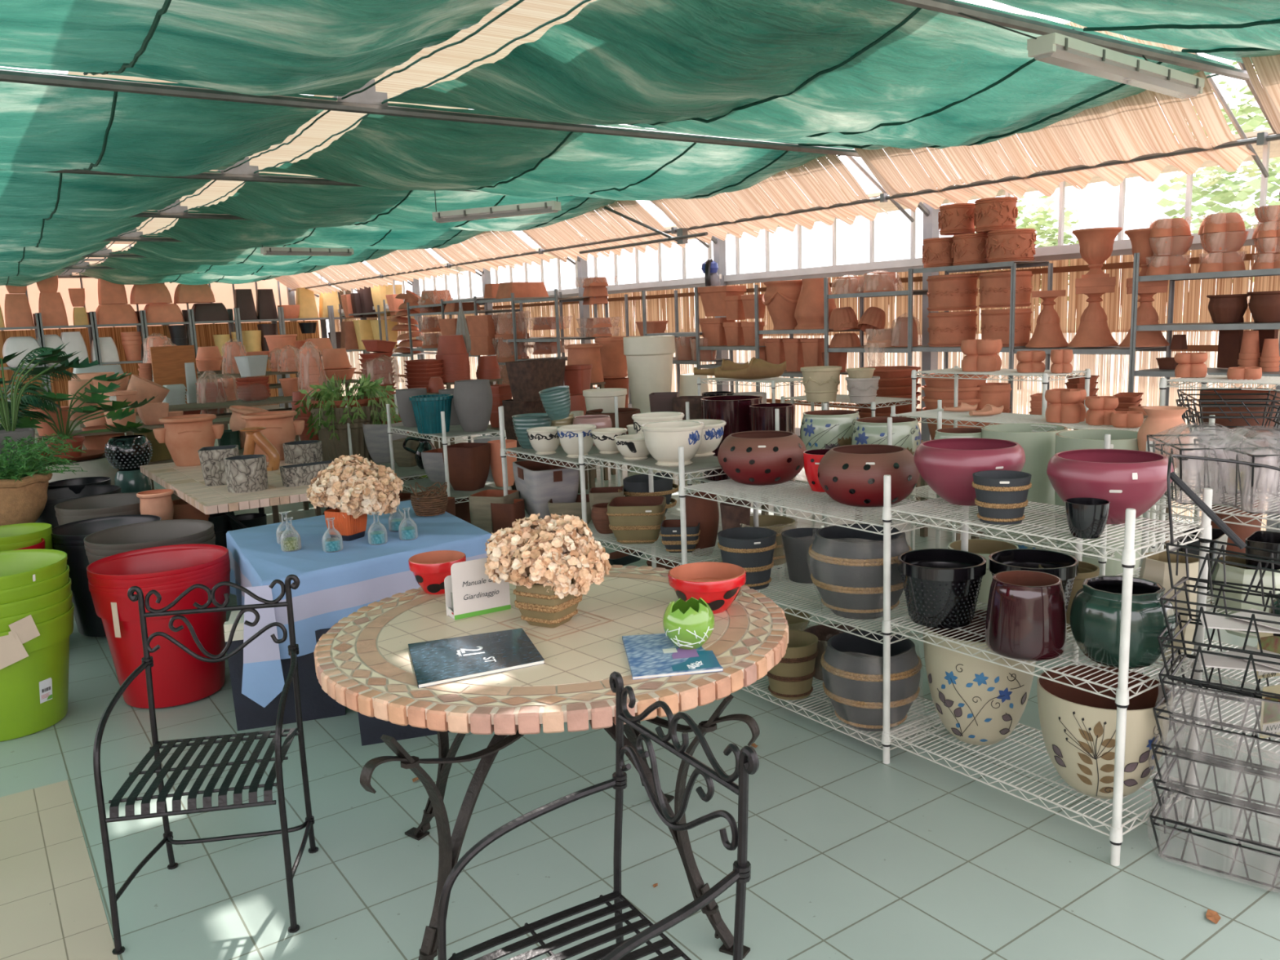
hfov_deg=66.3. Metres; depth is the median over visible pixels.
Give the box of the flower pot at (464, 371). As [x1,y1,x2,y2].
[442,368,470,373]
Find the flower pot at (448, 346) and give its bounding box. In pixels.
[435,334,469,359]
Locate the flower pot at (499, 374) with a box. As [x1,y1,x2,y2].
[475,373,500,377]
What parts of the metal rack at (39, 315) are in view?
shelf plate, shelf plate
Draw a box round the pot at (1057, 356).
[1050,349,1072,363]
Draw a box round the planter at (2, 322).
[0,306,4,327]
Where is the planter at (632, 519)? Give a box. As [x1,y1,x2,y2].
[606,495,666,543]
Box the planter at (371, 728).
[357,711,449,746]
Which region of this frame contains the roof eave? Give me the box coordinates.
[325,128,1279,285]
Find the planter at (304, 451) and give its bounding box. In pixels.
[282,440,322,463]
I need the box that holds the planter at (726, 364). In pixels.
[693,359,748,375]
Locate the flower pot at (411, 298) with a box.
[404,289,421,312]
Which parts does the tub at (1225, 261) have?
clover tub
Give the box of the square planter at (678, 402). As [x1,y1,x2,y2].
[672,395,710,420]
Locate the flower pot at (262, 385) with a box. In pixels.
[236,382,269,388]
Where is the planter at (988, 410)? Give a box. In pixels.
[968,404,1003,416]
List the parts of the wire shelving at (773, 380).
post, post, wire shelf, post, post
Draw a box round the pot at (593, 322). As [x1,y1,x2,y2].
[585,317,612,328]
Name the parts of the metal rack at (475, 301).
shelf plate, shelf plate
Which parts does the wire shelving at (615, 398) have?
post, wire shelf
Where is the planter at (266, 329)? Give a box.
[257,323,276,351]
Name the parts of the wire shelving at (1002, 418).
post, post, wire shelf, wire shelf, post, post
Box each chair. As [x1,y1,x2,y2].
[93,574,318,955]
[437,671,759,959]
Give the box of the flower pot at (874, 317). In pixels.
[857,306,885,333]
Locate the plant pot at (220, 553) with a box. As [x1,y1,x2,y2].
[86,543,228,579]
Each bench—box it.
[35,417,324,507]
[80,370,302,449]
[125,395,324,461]
[147,448,279,523]
[171,493,181,500]
[185,378,359,395]
[187,395,299,440]
[196,370,228,430]
[200,354,337,446]
[214,407,439,448]
[302,424,511,515]
[372,461,408,493]
[406,476,428,495]
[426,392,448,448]
[444,378,502,444]
[571,462,594,488]
[575,463,595,493]
[586,382,608,483]
[610,462,630,475]
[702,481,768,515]
[855,440,923,520]
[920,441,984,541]
[970,519,979,538]
[1073,415,1171,549]
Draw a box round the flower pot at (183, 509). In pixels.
[172,498,209,520]
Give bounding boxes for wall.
[0,244,322,357]
[334,244,1279,339]
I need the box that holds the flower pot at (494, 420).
[489,411,505,427]
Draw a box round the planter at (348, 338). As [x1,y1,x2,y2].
[340,320,359,349]
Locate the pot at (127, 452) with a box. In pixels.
[104,435,152,470]
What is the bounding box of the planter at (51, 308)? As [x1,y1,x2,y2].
[38,292,68,326]
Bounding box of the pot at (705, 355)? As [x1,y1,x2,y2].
[689,337,716,360]
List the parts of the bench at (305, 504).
leg, leg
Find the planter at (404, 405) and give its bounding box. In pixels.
[395,387,426,426]
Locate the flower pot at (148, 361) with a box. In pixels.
[146,357,151,363]
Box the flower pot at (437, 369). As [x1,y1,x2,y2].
[404,367,444,373]
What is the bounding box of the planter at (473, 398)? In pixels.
[453,379,493,431]
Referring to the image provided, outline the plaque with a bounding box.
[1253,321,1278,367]
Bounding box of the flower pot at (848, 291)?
[835,289,863,294]
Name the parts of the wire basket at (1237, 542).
wire frame, handle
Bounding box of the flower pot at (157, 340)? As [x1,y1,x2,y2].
[145,336,169,351]
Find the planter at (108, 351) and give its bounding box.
[90,337,119,362]
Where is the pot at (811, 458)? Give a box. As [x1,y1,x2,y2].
[803,448,830,492]
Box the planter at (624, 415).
[585,408,640,434]
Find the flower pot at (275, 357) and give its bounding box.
[270,352,280,362]
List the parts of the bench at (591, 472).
leg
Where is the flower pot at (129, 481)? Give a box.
[114,468,151,493]
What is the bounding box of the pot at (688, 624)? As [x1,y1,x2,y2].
[662,596,715,649]
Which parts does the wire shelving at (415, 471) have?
post, post, wire shelf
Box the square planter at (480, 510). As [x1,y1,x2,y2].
[468,488,519,534]
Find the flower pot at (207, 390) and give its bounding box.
[195,386,225,393]
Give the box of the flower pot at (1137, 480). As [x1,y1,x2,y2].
[1046,448,1173,524]
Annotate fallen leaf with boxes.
[412,777,418,782]
[751,742,758,747]
[1205,909,1221,924]
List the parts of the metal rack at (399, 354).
shelf plate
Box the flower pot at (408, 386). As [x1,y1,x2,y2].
[404,382,444,389]
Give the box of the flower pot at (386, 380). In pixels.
[369,377,395,384]
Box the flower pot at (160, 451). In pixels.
[133,431,171,462]
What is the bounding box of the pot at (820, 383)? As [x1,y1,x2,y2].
[800,365,841,402]
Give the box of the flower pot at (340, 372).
[322,368,356,380]
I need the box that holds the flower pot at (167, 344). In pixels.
[158,344,176,346]
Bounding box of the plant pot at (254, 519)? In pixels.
[228,512,266,530]
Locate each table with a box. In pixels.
[41,454,118,484]
[139,454,332,530]
[313,564,788,959]
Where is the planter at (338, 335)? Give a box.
[327,331,341,348]
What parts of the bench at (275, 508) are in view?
leg, leg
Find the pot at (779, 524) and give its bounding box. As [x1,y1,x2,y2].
[742,514,795,565]
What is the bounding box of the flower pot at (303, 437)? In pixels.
[298,423,319,440]
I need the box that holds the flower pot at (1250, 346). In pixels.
[1238,330,1260,358]
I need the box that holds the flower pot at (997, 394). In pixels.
[976,382,1011,428]
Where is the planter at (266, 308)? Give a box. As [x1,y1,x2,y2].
[256,288,278,319]
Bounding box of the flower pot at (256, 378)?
[235,376,269,382]
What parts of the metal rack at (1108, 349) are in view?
shelf plate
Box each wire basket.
[1149,779,1279,889]
[1151,715,1279,813]
[1152,680,1279,777]
[1152,746,1279,848]
[1157,612,1279,699]
[1158,646,1279,735]
[1160,576,1279,658]
[1165,453,1279,609]
[1175,398,1279,441]
[1177,388,1279,430]
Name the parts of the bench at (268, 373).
leg, leg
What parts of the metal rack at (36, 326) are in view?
shelf plate, shelf plate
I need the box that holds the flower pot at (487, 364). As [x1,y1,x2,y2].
[476,355,500,373]
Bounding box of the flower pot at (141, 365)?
[137,363,151,368]
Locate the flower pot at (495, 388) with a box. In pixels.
[490,384,511,394]
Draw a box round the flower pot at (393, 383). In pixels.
[377,382,396,388]
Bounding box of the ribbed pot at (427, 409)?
[408,394,453,433]
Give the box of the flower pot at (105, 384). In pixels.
[93,382,115,390]
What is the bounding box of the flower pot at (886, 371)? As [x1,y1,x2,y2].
[867,365,920,377]
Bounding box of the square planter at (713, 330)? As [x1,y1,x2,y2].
[698,317,734,346]
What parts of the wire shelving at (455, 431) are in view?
post, wire shelf, wire shelf, post, post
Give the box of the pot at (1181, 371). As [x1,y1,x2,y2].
[1174,363,1207,377]
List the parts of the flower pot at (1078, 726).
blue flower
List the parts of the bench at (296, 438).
leg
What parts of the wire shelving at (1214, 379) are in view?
post, post, wire shelf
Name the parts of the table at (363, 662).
leg, leg, leg, leg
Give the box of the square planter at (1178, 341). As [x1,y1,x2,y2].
[1169,334,1187,349]
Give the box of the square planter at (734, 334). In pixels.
[723,321,747,346]
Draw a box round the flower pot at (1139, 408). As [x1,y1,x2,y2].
[1128,405,1147,415]
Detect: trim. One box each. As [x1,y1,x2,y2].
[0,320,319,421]
[1,244,322,330]
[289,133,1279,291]
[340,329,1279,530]
[346,253,1261,433]
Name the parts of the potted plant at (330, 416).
trailing stem, trailing stem, trailing stem, trailing stem, trailing stem, trailing stem, trailing stem, trailing stem, trailing stem, trailing stem, trailing stem, trailing stem, trailing stem, trailing stem, trailing stem, trailing stem, trailing stem, trailing stem, trailing stem, trailing stem, trailing stem, trailing stem, trailing stem, trailing stem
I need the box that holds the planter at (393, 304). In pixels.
[385,293,405,315]
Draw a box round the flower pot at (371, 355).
[358,351,394,359]
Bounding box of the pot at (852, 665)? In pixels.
[820,630,921,731]
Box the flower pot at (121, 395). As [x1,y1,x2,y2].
[99,390,137,426]
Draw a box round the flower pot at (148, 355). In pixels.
[146,351,151,357]
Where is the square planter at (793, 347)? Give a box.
[782,337,807,371]
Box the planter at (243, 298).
[234,288,257,319]
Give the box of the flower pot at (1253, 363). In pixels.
[1238,358,1259,367]
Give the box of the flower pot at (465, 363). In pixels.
[441,360,469,366]
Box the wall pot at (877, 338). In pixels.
[866,328,894,347]
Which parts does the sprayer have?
frame, blue tank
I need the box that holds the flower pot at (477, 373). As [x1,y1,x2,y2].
[475,358,499,375]
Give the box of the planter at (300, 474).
[279,460,333,487]
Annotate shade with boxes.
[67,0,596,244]
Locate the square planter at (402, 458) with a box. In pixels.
[392,438,419,466]
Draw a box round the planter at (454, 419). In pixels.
[438,388,460,425]
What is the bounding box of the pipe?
[239,426,279,471]
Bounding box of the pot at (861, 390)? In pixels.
[845,376,879,403]
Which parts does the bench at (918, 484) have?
leg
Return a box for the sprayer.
[701,257,721,286]
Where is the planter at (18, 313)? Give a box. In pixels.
[4,293,34,327]
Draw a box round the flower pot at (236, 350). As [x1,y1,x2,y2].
[222,342,245,358]
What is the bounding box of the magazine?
[622,633,723,679]
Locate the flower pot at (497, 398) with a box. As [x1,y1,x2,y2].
[492,392,511,403]
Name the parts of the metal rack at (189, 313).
shelf plate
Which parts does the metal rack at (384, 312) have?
shelf plate, shelf plate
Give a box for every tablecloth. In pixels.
[225,627,345,730]
[226,499,491,707]
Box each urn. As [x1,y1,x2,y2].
[152,413,224,466]
[229,405,268,448]
[240,410,304,462]
[761,280,802,329]
[794,277,836,329]
[1071,226,1122,278]
[1124,227,1164,275]
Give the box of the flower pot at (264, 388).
[235,386,270,392]
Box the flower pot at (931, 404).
[921,395,980,409]
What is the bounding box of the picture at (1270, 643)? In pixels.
[1260,635,1279,653]
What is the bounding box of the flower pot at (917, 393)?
[875,391,920,404]
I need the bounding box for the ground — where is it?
[342,313,1268,517]
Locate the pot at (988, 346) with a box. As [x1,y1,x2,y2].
[960,338,1002,355]
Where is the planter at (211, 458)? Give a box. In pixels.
[197,444,238,486]
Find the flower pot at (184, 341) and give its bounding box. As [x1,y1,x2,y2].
[169,337,187,346]
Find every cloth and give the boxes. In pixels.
[0,0,524,99]
[0,66,337,176]
[0,170,221,222]
[0,210,157,248]
[0,235,117,264]
[0,257,88,276]
[0,265,71,286]
[70,265,279,284]
[87,252,330,277]
[109,235,396,266]
[139,211,485,251]
[183,173,616,231]
[253,102,853,200]
[381,0,1235,150]
[991,0,1279,66]
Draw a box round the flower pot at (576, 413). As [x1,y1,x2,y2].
[570,410,583,419]
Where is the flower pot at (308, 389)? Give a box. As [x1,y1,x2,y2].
[302,387,322,395]
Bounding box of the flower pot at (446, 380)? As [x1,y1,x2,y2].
[443,377,470,382]
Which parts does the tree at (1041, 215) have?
crown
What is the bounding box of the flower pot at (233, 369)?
[225,365,239,373]
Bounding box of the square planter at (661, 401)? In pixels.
[648,391,679,412]
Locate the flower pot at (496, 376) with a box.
[476,375,500,379]
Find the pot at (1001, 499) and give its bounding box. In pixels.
[972,470,1031,524]
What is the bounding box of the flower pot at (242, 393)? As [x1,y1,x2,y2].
[236,390,270,395]
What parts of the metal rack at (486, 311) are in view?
shelf plate, shelf plate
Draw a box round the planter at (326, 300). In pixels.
[319,290,339,317]
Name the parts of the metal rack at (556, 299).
shelf plate, shelf plate, shelf plate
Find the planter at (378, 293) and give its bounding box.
[370,284,402,316]
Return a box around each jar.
[800,409,859,497]
[851,416,921,505]
[933,427,982,518]
[1137,405,1190,467]
[1139,551,1199,662]
[1208,555,1279,638]
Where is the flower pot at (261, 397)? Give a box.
[237,393,271,400]
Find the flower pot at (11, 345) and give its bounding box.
[2,336,41,367]
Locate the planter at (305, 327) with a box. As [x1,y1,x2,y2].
[298,322,316,333]
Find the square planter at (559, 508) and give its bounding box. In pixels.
[547,493,591,524]
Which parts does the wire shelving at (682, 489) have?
post, post, wire shelf, wire shelf, wire shelf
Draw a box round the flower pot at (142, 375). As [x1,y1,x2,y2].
[138,372,152,377]
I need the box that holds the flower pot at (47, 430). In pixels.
[29,406,69,435]
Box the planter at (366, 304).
[356,286,377,317]
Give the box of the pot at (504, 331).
[491,311,528,339]
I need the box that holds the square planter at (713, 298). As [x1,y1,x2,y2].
[697,285,746,316]
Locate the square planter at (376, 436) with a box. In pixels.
[362,420,406,462]
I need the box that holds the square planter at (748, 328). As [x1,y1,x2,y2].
[741,321,764,346]
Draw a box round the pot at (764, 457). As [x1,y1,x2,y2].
[717,430,806,485]
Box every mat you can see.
[274,272,342,294]
[315,262,393,291]
[365,248,463,282]
[431,231,554,274]
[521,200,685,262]
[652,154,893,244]
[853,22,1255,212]
[1240,54,1279,133]
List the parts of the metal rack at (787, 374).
shelf plate, shelf plate, shelf plate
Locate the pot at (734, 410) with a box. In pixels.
[700,395,762,481]
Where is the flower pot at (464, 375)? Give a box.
[441,373,470,378]
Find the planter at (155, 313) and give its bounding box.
[143,303,184,323]
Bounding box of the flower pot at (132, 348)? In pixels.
[121,340,142,360]
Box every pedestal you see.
[1025,289,1068,347]
[1067,285,1118,346]
[1119,285,1169,346]
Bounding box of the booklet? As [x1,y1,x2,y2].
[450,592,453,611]
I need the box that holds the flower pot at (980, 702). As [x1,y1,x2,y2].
[923,608,1035,745]
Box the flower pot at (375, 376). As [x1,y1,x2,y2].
[359,372,395,379]
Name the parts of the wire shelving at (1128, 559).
post, post, wire shelf, wire shelf, wire shelf, post, post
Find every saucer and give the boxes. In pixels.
[36,449,105,462]
[386,391,395,397]
[391,316,417,324]
[391,324,418,331]
[394,346,422,355]
[395,293,421,299]
[395,308,419,316]
[396,331,422,341]
[397,339,422,346]
[398,302,420,309]
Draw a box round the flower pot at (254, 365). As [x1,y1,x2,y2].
[234,355,267,377]
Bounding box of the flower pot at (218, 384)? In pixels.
[195,381,224,388]
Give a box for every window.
[337,288,353,314]
[373,276,411,311]
[422,265,484,302]
[492,253,578,302]
[592,235,711,293]
[724,201,922,284]
[1004,141,1270,261]
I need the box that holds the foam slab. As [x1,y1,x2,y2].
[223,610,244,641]
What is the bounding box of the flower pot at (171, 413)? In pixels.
[168,411,182,416]
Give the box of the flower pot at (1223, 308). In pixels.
[1206,293,1249,323]
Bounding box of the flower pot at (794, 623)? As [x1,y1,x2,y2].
[782,608,811,631]
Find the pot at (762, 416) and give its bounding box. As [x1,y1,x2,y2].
[749,403,795,487]
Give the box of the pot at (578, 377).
[564,364,591,394]
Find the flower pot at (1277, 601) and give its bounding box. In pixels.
[1268,593,1279,614]
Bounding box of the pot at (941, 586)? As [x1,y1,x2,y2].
[897,548,986,628]
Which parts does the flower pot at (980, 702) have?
blue flower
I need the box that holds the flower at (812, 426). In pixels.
[803,417,857,436]
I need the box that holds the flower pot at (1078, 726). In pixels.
[1036,665,1173,799]
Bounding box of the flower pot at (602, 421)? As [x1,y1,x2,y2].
[572,414,612,445]
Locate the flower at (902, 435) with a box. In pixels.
[854,425,921,445]
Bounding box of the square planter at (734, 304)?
[724,295,745,319]
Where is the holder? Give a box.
[444,557,511,619]
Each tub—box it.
[582,387,626,413]
[629,466,675,488]
[678,373,708,488]
[926,273,978,311]
[926,311,977,346]
[977,271,1033,308]
[979,308,1032,346]
[1146,235,1193,275]
[1149,217,1191,238]
[1197,212,1245,235]
[1198,231,1248,272]
[1251,221,1279,239]
[1252,253,1279,269]
[1253,204,1279,222]
[1253,237,1279,254]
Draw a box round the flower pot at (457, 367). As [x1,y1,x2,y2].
[441,364,470,371]
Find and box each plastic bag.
[142,335,169,363]
[197,372,226,402]
[222,341,246,373]
[297,342,324,391]
[367,355,404,384]
[835,275,855,293]
[857,271,904,291]
[891,316,920,345]
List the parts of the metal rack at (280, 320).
shelf plate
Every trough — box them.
[71,364,124,380]
[162,398,186,402]
[163,383,186,390]
[164,395,186,399]
[166,391,186,396]
[167,401,186,404]
[168,389,186,393]
[182,409,200,414]
[184,362,199,403]
[360,339,396,352]
[416,475,427,478]
[420,289,453,305]
[435,305,445,311]
[438,318,469,335]
[444,302,480,312]
[466,314,498,339]
[470,336,497,355]
[484,284,498,297]
[495,282,549,298]
[527,315,567,330]
[527,339,568,354]
[574,276,614,288]
[577,327,618,337]
[578,317,618,328]
[582,285,608,297]
[582,296,608,304]
[608,546,646,565]
[635,320,668,336]
[1028,411,1041,414]
[1029,400,1049,407]
[1030,393,1042,401]
[1030,406,1047,413]
[1064,382,1097,389]
[1066,374,1099,383]
[1088,388,1098,395]
[1113,392,1143,402]
[1114,404,1141,411]
[1116,398,1142,408]
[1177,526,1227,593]
[1244,530,1279,569]
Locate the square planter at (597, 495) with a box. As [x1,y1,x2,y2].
[588,486,624,511]
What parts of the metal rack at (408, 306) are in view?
shelf plate, shelf plate, shelf plate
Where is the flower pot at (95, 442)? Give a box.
[82,424,124,454]
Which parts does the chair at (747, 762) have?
seat, leg, leg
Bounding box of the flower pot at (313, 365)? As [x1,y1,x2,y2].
[297,346,323,371]
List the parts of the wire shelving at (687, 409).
post, wire shelf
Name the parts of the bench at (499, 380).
leg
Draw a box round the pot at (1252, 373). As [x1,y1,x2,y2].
[1226,366,1262,380]
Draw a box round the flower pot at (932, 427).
[922,407,979,439]
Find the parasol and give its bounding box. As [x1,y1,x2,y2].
[455,301,471,442]
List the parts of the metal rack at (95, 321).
shelf plate, shelf plate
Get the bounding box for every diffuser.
[262,250,351,256]
[434,206,558,222]
[1033,44,1200,99]
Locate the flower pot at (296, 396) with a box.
[292,391,306,408]
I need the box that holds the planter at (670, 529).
[659,519,700,552]
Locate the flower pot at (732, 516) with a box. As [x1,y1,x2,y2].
[720,500,751,529]
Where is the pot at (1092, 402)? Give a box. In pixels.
[1084,395,1118,409]
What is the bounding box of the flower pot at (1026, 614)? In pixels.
[985,570,1066,661]
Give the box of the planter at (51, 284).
[36,275,57,292]
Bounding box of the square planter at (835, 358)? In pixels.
[821,351,847,373]
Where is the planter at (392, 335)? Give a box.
[369,319,397,348]
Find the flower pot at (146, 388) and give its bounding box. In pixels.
[127,373,169,412]
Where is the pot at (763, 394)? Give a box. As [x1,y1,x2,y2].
[733,391,766,403]
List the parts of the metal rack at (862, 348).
shelf plate, shelf plate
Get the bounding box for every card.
[1256,631,1279,679]
[1259,684,1279,738]
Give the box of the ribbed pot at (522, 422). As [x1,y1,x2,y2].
[511,413,551,448]
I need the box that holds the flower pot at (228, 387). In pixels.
[222,383,238,390]
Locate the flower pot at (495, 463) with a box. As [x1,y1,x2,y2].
[487,439,516,486]
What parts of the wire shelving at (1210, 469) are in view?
wire shelf, wire shelf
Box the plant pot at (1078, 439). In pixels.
[1054,429,1142,576]
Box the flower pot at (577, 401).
[569,394,586,415]
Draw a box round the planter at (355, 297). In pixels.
[348,293,363,317]
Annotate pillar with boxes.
[360,274,368,353]
[412,278,424,359]
[482,255,496,384]
[577,236,593,389]
[712,235,728,391]
[920,177,939,489]
[1266,331,1279,531]
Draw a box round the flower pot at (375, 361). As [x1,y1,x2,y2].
[358,357,394,364]
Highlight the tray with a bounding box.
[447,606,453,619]
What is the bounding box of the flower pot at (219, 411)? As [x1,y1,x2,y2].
[196,402,224,413]
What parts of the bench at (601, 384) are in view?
leg, leg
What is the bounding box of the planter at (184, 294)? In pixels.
[173,284,215,303]
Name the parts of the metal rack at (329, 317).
shelf plate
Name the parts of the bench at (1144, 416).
leg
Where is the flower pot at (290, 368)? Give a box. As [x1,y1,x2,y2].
[280,365,299,372]
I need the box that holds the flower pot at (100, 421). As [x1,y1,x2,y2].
[81,404,106,426]
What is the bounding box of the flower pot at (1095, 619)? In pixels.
[1069,575,1176,669]
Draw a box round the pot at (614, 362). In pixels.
[594,336,628,377]
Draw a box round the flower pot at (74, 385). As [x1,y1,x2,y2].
[68,379,102,420]
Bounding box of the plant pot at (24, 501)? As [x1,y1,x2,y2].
[0,473,48,525]
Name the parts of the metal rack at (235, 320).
shelf plate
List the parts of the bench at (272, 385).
leg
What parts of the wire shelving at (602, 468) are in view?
post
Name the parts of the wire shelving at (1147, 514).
post, post, wire shelf, wire shelf, wire shelf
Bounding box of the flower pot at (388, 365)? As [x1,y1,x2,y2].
[359,362,394,368]
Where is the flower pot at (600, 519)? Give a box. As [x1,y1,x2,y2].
[591,502,613,533]
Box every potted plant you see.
[0,430,87,525]
[293,373,401,461]
[484,512,611,627]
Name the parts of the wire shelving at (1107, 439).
post, post, wire shelf, wire shelf, post, post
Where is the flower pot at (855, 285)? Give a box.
[835,276,863,290]
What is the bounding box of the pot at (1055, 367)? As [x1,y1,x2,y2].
[1050,363,1072,373]
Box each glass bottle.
[275,511,296,544]
[280,516,302,551]
[321,516,343,552]
[367,511,387,545]
[388,506,406,531]
[398,506,417,540]
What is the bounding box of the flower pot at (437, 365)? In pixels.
[403,363,443,368]
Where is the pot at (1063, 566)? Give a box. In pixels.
[988,548,1079,612]
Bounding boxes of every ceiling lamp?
[260,244,354,256]
[431,191,561,222]
[957,12,1204,99]
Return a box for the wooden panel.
[149,345,198,391]
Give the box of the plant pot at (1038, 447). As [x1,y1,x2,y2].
[981,422,1067,550]
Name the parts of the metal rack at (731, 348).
shelf plate, shelf plate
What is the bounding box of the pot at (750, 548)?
[717,526,776,590]
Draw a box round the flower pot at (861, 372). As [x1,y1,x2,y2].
[845,367,875,377]
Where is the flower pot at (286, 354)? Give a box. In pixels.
[279,347,299,360]
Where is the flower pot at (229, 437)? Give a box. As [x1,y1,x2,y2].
[217,429,241,449]
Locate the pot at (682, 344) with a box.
[674,336,695,359]
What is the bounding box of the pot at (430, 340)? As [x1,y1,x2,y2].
[419,332,441,348]
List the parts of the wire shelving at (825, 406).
post, post, wire shelf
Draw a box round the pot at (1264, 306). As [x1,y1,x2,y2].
[1246,290,1279,322]
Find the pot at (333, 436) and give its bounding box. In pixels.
[311,402,385,461]
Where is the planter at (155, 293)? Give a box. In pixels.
[129,283,172,304]
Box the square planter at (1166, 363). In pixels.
[1155,357,1178,369]
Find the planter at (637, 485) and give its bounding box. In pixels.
[617,472,678,513]
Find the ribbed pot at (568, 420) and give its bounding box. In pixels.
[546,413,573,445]
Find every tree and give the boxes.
[952,195,1079,389]
[1155,61,1279,282]
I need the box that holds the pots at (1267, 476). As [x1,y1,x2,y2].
[1193,426,1279,513]
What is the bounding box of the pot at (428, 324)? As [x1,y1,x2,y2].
[419,315,440,332]
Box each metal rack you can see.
[0,312,49,404]
[37,311,99,406]
[88,310,147,365]
[137,309,201,413]
[184,307,243,399]
[229,306,290,408]
[274,305,337,408]
[323,305,373,395]
[338,297,453,360]
[368,316,408,389]
[377,305,436,359]
[406,302,484,386]
[440,297,519,356]
[473,296,560,435]
[511,288,608,385]
[593,293,675,408]
[641,289,729,391]
[694,287,765,391]
[754,284,859,437]
[823,277,928,409]
[907,261,1048,502]
[1008,262,1166,413]
[1126,253,1279,532]
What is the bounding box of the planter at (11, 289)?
[5,285,26,293]
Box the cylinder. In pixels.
[596,377,628,408]
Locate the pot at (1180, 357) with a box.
[1173,352,1208,364]
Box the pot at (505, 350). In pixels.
[493,339,528,362]
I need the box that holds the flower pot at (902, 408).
[855,400,919,413]
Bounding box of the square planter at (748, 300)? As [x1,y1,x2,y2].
[741,293,765,319]
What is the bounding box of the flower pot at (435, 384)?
[428,377,444,392]
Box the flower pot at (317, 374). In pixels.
[299,370,324,379]
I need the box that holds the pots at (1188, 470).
[1146,423,1266,504]
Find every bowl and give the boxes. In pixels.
[408,550,466,594]
[526,426,559,454]
[556,424,596,457]
[590,427,627,453]
[613,434,649,460]
[626,424,635,434]
[631,411,684,438]
[640,421,705,466]
[667,561,746,613]
[682,419,726,457]
[829,306,857,331]
[829,333,861,347]
[835,321,859,328]
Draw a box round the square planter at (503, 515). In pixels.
[490,498,524,533]
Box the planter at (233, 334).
[231,332,236,342]
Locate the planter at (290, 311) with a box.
[277,304,299,319]
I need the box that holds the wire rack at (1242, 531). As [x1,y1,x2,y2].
[1200,387,1279,554]
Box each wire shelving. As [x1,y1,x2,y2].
[344,393,426,480]
[386,404,508,503]
[497,406,622,543]
[577,432,725,568]
[596,386,671,515]
[613,395,722,532]
[678,446,963,750]
[685,401,808,564]
[697,377,815,519]
[774,403,935,591]
[780,394,916,523]
[881,475,1213,866]
[887,410,1156,666]
[890,400,1215,551]
[910,365,1090,550]
[1071,440,1279,764]
[1151,462,1279,692]
[1154,372,1279,551]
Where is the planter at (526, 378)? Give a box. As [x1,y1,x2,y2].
[505,359,565,401]
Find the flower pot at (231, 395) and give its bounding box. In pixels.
[224,389,238,400]
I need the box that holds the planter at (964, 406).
[943,401,977,412]
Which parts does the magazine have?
panel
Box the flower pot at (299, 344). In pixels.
[294,340,305,355]
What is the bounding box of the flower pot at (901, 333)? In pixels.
[893,316,918,340]
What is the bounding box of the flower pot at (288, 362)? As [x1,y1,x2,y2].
[279,360,299,366]
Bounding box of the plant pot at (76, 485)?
[47,476,111,493]
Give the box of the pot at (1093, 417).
[1085,408,1115,425]
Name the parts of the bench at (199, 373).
leg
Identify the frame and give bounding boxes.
[0,0,1276,297]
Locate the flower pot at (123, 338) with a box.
[121,335,142,341]
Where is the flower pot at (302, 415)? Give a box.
[291,408,311,417]
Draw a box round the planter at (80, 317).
[72,306,88,325]
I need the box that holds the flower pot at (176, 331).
[168,324,186,338]
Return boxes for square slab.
[1075,276,1115,287]
[1126,278,1168,287]
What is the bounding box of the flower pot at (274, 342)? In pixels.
[263,333,297,355]
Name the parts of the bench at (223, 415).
leg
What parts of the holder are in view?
panel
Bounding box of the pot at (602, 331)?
[585,327,612,337]
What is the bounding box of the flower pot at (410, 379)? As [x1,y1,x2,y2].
[404,374,444,381]
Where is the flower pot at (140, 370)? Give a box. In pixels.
[137,368,151,373]
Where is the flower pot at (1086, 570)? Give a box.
[1038,560,1099,631]
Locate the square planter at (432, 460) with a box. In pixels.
[421,448,445,482]
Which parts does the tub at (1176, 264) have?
clover tub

